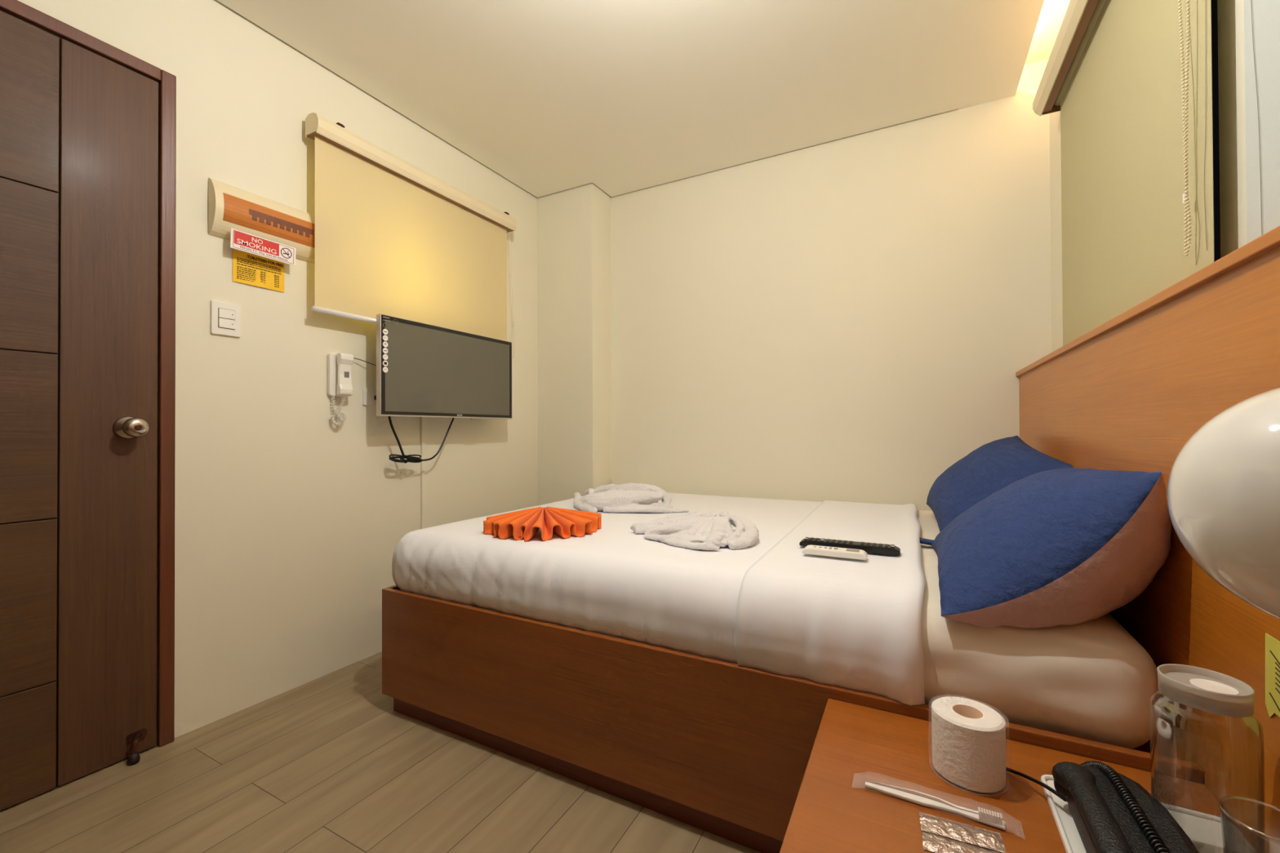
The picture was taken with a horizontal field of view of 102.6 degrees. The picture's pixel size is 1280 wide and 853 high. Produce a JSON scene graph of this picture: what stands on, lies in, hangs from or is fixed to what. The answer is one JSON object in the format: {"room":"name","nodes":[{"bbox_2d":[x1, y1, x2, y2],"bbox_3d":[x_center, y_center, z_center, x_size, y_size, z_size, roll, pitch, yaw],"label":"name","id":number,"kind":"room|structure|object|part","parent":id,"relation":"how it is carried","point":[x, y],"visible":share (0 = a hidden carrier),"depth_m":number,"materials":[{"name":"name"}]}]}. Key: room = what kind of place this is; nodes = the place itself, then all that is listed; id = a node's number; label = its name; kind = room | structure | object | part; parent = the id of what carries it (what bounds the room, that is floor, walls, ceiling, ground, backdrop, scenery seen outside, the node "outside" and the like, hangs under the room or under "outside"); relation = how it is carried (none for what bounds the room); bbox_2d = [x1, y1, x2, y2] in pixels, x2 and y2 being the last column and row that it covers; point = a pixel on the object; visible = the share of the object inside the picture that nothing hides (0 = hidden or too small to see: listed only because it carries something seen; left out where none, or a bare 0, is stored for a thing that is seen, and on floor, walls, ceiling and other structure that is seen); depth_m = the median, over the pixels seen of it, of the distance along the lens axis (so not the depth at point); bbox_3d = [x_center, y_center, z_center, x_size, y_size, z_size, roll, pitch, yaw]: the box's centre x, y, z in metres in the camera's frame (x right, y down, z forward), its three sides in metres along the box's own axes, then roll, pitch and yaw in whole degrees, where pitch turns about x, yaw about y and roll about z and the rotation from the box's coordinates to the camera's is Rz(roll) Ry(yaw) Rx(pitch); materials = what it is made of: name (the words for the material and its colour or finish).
{"room":"hotel room","nodes":[
{"label":"hotel room","id":0,"kind":"room"},
{"bbox_2d":[0,0,537,803],"bbox_3d":[-1.514,-0.336,1.683,0.100,2.650,4.141,0,0,28],"label":"wall","id":1,"kind":"structure","parent":0,"point":[290,522],"depth_m":1.90,"materials":[{"name":"paint"}]},
{"bbox_2d":[0,0,176,811],"bbox_3d":[-1.664,-0.064,1.200,0.086,2.100,0.924,0,0,28],"label":"door","id":2,"kind":"structure","parent":1,"relation":"in","point":[88,133],"depth_m":1.44,"materials":[{"name":"brown wood"}]},
{"bbox_3d":[-1.695,-0.045,1.216,0.014,2.050,0.423,0,0,28],"label":"panel","id":3,"kind":"part","parent":2,"relation":"part of","materials":[{"name":"brown wood"}]},
{"bbox_3d":[-1.491,0.003,1.509,0.070,0.068,0.068,0,0,28],"label":"knob","id":4,"kind":"part","parent":2,"relation":"part of","materials":[{"name":"gold metal"}]},
{"bbox_2d":[210,299,240,337],"bbox_3d":[-1.413,-0.367,1.751,0.014,0.113,0.085,0,0,28],"label":"light switch","id":5,"kind":"object","parent":1,"relation":"attached to","point":[225,317],"visible":1,"depth_m":1.75,"materials":[{"name":"white plastic"}]},
{"bbox_2d":[232,248,284,292],"bbox_3d":[-1.367,-0.558,1.844,0.004,0.112,0.165,0,0,28],"label":"notice","id":6,"kind":"object","parent":1,"relation":"attached to","point":[249,268],"visible":1,"depth_m":1.84,"materials":[{"name":"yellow paper"}]},
{"bbox_2d":[236,257,281,287],"bbox_3d":[-1.367,-0.552,1.844,0.001,0.073,0.141,0,0,28],"label":"print","id":7,"kind":"object","parent":6,"relation":"attached to","point":[253,271],"depth_m":1.84,"materials":[{"name":"yellow paper"}]},
{"bbox_2d":[208,177,314,263],"bbox_3d":[-1.325,-0.737,1.881,0.053,0.190,0.406,0,0,28],"label":"breaker panel","id":8,"kind":"object","parent":1,"relation":"attached to","point":[229,206],"visible":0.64,"depth_m":1.80,"materials":[{"name":"cream plastic"},{"name":"orange wood veneer"},{"name":"smoked plastic"}]},
{"bbox_2d":[230,227,296,266],"bbox_3d":[-1.331,-0.634,1.819,0.005,0.070,0.207,0,0,28],"label":"no smoking sign","id":9,"kind":"object","parent":8,"relation":"attached to","point":[239,240],"visible":1,"depth_m":1.81,"materials":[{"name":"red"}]},
{"bbox_2d":[327,352,376,426],"bbox_3d":[-1.174,-0.149,2.141,0.064,0.294,0.229,0,0,28],"label":"handset","id":10,"kind":"object","parent":1,"relation":"attached to","point":[340,365],"visible":1,"depth_m":2.06,"materials":[{"name":"white plastic"}]},
{"bbox_3d":[-1.216,-0.064,2.071,0.030,0.125,0.061,-1,-1,41],"label":"coiled cord","id":11,"kind":"part","parent":10,"relation":"part of","materials":[{"name":"white plastic"}]},
{"bbox_2d":[362,387,376,405],"bbox_3d":[-1.151,-0.128,2.215,0.035,0.072,0.080,0,0,28],"label":"power outlet","id":12,"kind":"object","parent":1,"relation":"attached to","point":[369,395],"visible":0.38,"depth_m":2.21,"materials":[{"name":"white plastic"}]},
{"bbox_2d":[305,112,516,359],"bbox_3d":[-0.976,-0.793,2.470,0.114,0.803,1.189,0,0,28],"label":"roller blind","id":13,"kind":"object","parent":1,"relation":"attached to","point":[393,237],"visible":0.97,"depth_m":2.26,"materials":[{"name":"beige fabric"}]},
{"bbox_3d":[-0.735,-0.742,2.945,0.008,0.705,0.057,0,0,13],"label":"pull cord","id":14,"kind":"part","parent":13,"relation":"part of","materials":[{"name":"beige plastic"}]},
{"bbox_2d":[420,417,425,528],"bbox_3d":[-1.037,0.383,2.446,0.012,1.180,0.016,0,0,28],"label":"cable trunking","id":15,"kind":"object","parent":1,"relation":"attached to","point":[422,419],"visible":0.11,"depth_m":2.44,"materials":[{"name":"paint"}]},
{"bbox_2d":[376,313,511,420],"bbox_3d":[-0.944,-0.247,2.480,0.152,0.429,0.781,0,0,28],"label":"television","id":16,"kind":"object","parent":1,"relation":"attached to","point":[424,370],"visible":1,"depth_m":2.36,"materials":[{"name":"black plastic"}]},
{"bbox_2d":[382,316,398,328],"bbox_3d":[-1.041,-0.430,2.142,0.002,0.046,0.071,0,0,28],"label":"print","id":17,"kind":"object","parent":16,"relation":"attached to","point":[388,322],"depth_m":2.14,"materials":[{"name":"beige plastic"}]},
{"bbox_2d":[387,416,454,463],"bbox_3d":[-1.001,0.041,2.373,0.027,0.250,0.382,0,0,28],"label":"power cable","id":18,"kind":"object","parent":16,"relation":"attached to","point":[410,458],"visible":0.96,"depth_m":2.28,"materials":[{"name":"black plastic"}]},
{"bbox_2d":[1024,0,1070,64],"bbox_3d":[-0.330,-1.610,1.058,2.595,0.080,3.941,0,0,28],"label":"light strip","id":19,"kind":"object","parent":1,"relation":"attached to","point":[1052,13],"depth_m":2.03,"materials":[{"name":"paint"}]},
{"bbox_2d":[0,651,760,852],"bbox_3d":[-0.319,1.030,1.038,2.795,0.100,4.141,0,0,28],"label":"floor","id":20,"kind":"structure","parent":0,"point":[326,763],"depth_m":1.35,"materials":[{"name":"brown wood"}]},
{"bbox_2d":[382,585,1203,852],"bbox_3d":[0.378,0.772,1.997,2.034,0.425,1.591,0,0,28],"label":"frame","id":21,"kind":"object","parent":20,"relation":"on","point":[722,748],"visible":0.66,"depth_m":1.31,"materials":[{"name":"brown wood"}]},
{"bbox_2d":[916,510,1160,749],"bbox_3d":[0.374,0.493,2.005,2.012,0.231,1.556,0,0,28],"label":"mattress","id":22,"kind":"object","parent":21,"relation":"on","point":[1092,680],"visible":0.11,"depth_m":0.94,"materials":[{"name":"beige fabric"}]},
{"bbox_2d":[391,493,924,705],"bbox_3d":[0.194,0.473,2.095,1.676,0.245,1.612,0,0,28],"label":"blanket","id":23,"kind":"object","parent":22,"relation":"on","point":[768,605],"visible":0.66,"depth_m":1.34,"materials":[{"name":"white fabric"}]},
{"bbox_2d":[483,506,601,542],"bbox_3d":[-0.337,0.328,1.753,0.412,0.080,0.239,0,0,-5],"label":"towel","id":24,"kind":"object","parent":23,"relation":"on","point":[524,524],"visible":1,"depth_m":1.73,"materials":[{"name":"orange fabric"}]},
{"bbox_2d":[573,482,688,513],"bbox_3d":[-0.082,0.316,2.280,0.580,0.114,0.295,0,0,28],"label":"towel","id":25,"kind":"object","parent":23,"relation":"on","point":[629,498],"visible":1,"depth_m":2.22,"materials":[{"name":"white fabric"}]},
{"bbox_2d":[630,511,759,550],"bbox_3d":[0.196,0.333,1.718,0.379,0.070,0.465,0,0,-25],"label":"towel","id":26,"kind":"object","parent":23,"relation":"on","point":[709,531],"visible":1,"depth_m":1.62,"materials":[{"name":"white fabric"}]},
{"bbox_2d":[802,545,867,559],"bbox_3d":[0.523,0.337,1.379,0.160,0.018,0.048,0,0,27],"label":"remote control","id":27,"kind":"object","parent":23,"relation":"on","point":[835,552],"visible":1,"depth_m":1.36,"materials":[{"name":"white plastic"}]},
{"bbox_2d":[799,537,900,555],"bbox_3d":[0.590,0.336,1.452,0.262,0.020,0.048,0,0,27],"label":"remote control","id":28,"kind":"object","parent":23,"relation":"on","point":[875,548],"visible":1,"depth_m":1.43,"materials":[{"name":"black plastic"}]},
{"bbox_2d":[926,435,1073,532],"bbox_3d":[1.218,0.205,1.804,0.358,0.342,0.651,0,0,28],"label":"pillow","id":29,"kind":"object","parent":22,"relation":"on","point":[996,464],"visible":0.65,"depth_m":1.67,"materials":[{"name":"blue fabric"}]},
{"bbox_2d":[920,467,1171,628],"bbox_3d":[0.893,0.233,1.231,0.392,0.311,0.688,0,0,28],"label":"pillow","id":30,"kind":"object","parent":22,"relation":"on","point":[1067,546],"visible":1,"depth_m":0.95,"materials":[{"name":"blue fabric"}]},
{"bbox_2d":[779,698,1258,852],"bbox_3d":[0.503,0.772,0.675,0.568,0.404,0.620,0,0,28],"label":"nightstand","id":31,"kind":"object","parent":20,"relation":"on","point":[833,811],"visible":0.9,"depth_m":0.80,"materials":[{"name":"brown wood"}]},
{"bbox_2d":[864,781,1005,830],"bbox_3d":[0.441,0.560,0.773,0.222,0.019,0.039,0,0,28],"label":"toothbrush","id":32,"kind":"object","parent":31,"relation":"on","point":[996,820],"visible":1,"depth_m":0.77,"materials":[{"name":"white plastic"}]},
{"bbox_2d":[921,831,999,852],"bbox_3d":[0.434,0.567,0.686,0.098,0.005,0.038,0,0,26],"label":"sachet","id":33,"kind":"object","parent":31,"relation":"on","point":[934,843],"visible":1,"depth_m":0.69,"materials":[{"name":"silver metal"}]},
{"bbox_2d":[919,812,1006,852],"bbox_3d":[0.449,0.566,0.719,0.100,0.005,0.038,0,0,24],"label":"sachet","id":34,"kind":"object","parent":31,"relation":"on","point":[988,839],"visible":1,"depth_m":0.71,"materials":[{"name":"silver metal"}]},
{"bbox_2d":[931,697,1005,792],"bbox_3d":[0.539,0.513,0.843,0.114,0.112,0.113,0,0,28],"label":"toilet roll","id":35,"kind":"object","parent":31,"relation":"on","point":[968,736],"visible":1,"depth_m":0.81,"materials":[{"name":"white paper"}]},
{"bbox_2d":[1040,774,1257,852],"bbox_3d":[0.642,0.564,0.587,0.221,0.008,0.446,0,0,28],"label":"tray","id":36,"kind":"object","parent":31,"relation":"on","point":[1203,829],"visible":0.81,"depth_m":0.72,"materials":[{"name":"white plastic"}]},
{"bbox_2d":[1005,760,1199,852],"bbox_3d":[0.620,0.529,0.719,0.186,0.080,0.483,0,0,9],"label":"telephone","id":37,"kind":"object","parent":36,"relation":"on","point":[1111,812],"visible":0.95,"depth_m":0.67,"materials":[{"name":"black plastic"}]},
{"bbox_3d":[0.597,0.557,0.860,0.012,0.027,0.229,0,0,-14],"label":"line cord","id":38,"kind":"part","parent":37,"relation":"part of","materials":[{"name":"black plastic"}]},
{"bbox_3d":[0.628,0.516,0.645,0.049,0.051,0.297,0,0,18],"label":"coiled cord","id":39,"kind":"part","parent":37,"relation":"part of","materials":[{"name":"black plastic"}]},
{"bbox_2d":[1150,663,1265,852],"bbox_3d":[0.726,0.445,0.659,0.098,0.241,0.098,0,-1,-39],"label":"glass jar","id":40,"kind":"object","parent":36,"relation":"on","point":[1204,690],"visible":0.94,"depth_m":0.65,"materials":[{"name":"white"}]},
{"bbox_2d":[1217,795,1279,852],"bbox_3d":[0.685,0.496,0.558,0.072,0.137,0.072,0,0,28],"label":"drinking glass","id":41,"kind":"object","parent":36,"relation":"on","point":[1226,842],"visible":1,"depth_m":0.57,"materials":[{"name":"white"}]},
{"bbox_2d":[537,182,611,505],"bbox_3d":[-0.410,-0.279,3.207,0.412,2.550,0.212,0,0,28],"label":"pillar","id":42,"kind":"structure","parent":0,"point":[574,281],"depth_m":3.11,"materials":[{"name":"paint"}]},
{"bbox_2d":[217,0,1044,197],"bbox_3d":[-0.376,-1.509,1.082,2.466,0.122,3.941,0,0,28],"label":"ceiling","id":43,"kind":"structure","parent":0,"point":[551,96],"depth_m":2.07,"materials":[{"name":"white paint"}]},
{"bbox_2d":[610,57,1051,511],"bbox_3d":[0.670,-0.336,2.807,2.695,2.650,0.100,0,0,28],"label":"wall","id":44,"kind":"structure","parent":0,"point":[851,318],"depth_m":2.57,"materials":[{"name":"paint"}]},
{"bbox_2d":[1048,0,1246,352],"bbox_3d":[0.841,-0.355,0.370,0.100,2.650,4.041,0,0,28],"label":"wall","id":45,"kind":"structure","parent":0,"point":[1230,13],"depth_m":0.96,"materials":[{"name":"paint"}]},
{"bbox_2d":[1032,0,1214,346],"bbox_3d":[1.275,-0.754,1.418,0.114,1.024,1.115,0,0,28],"label":"roller blind","id":46,"kind":"object","parent":45,"relation":"attached to","point":[1130,82],"visible":1,"depth_m":1.28,"materials":[{"name":"beige fabric"}]},
{"bbox_3d":[1.057,-0.753,1.000,0.008,0.851,0.053,0,0,28],"label":"beaded chain","id":47,"kind":"part","parent":46,"relation":"part of","materials":[{"name":"beige plastic"}]},
{"bbox_3d":[1.046,-0.746,0.950,0.001,0.840,0.019,0,0,28],"label":"cord","id":48,"kind":"part","parent":46,"relation":"part of","materials":[{"name":"beige fabric"}]},
{"bbox_2d":[1015,225,1279,852],"bbox_3d":[0.861,0.363,0.638,0.125,1.218,3.540,0,0,28],"label":"headboard","id":49,"kind":"object","parent":45,"relation":"attached to","point":[1129,393],"visible":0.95,"depth_m":0.86,"materials":[{"name":"brown wood"}]},
{"bbox_2d":[1167,387,1279,619],"bbox_3d":[0.548,0.061,0.387,0.210,0.200,0.200,0,0,28],"label":"globe lamp","id":50,"kind":"object","parent":49,"relation":"attached to","point":[1224,485],"visible":1,"depth_m":0.39,"materials":[{"name":"white opal glass"}]},
{"bbox_2d":[1265,633,1279,718],"bbox_3d":[0.798,0.324,0.633,0.002,0.107,0.091,0,0,28],"label":"paper note","id":51,"kind":"object","parent":49,"relation":"attached to","point":[1272,645],"visible":1,"depth_m":0.66,"materials":[{"name":"yellow paper"}]},
{"bbox_2d":[1211,0,1220,261],"bbox_3d":[1.397,-0.655,1.364,0.030,1.060,0.945,0,0,28],"label":"window","id":52,"kind":"structure","parent":45,"relation":"in","point":[1214,2],"depth_m":1.13,"materials":[{"name":"black"}]},
{"bbox_2d":[1244,0,1279,244],"bbox_3d":[0.728,-0.759,0.392,0.114,1.024,1.170,0,0,28],"label":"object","id":53,"kind":"object","parent":45,"relation":"attached to","point":[1261,17],"visible":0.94,"depth_m":0.80,"materials":[{"name":"beige plastic"}]},
{"bbox_3d":[0.975,-0.722,0.816,0.001,0.890,0.031,0,0,28],"label":"cord","id":54,"kind":"part","parent":53,"relation":"part of","materials":[{"name":"beige plastic"}]}
]}

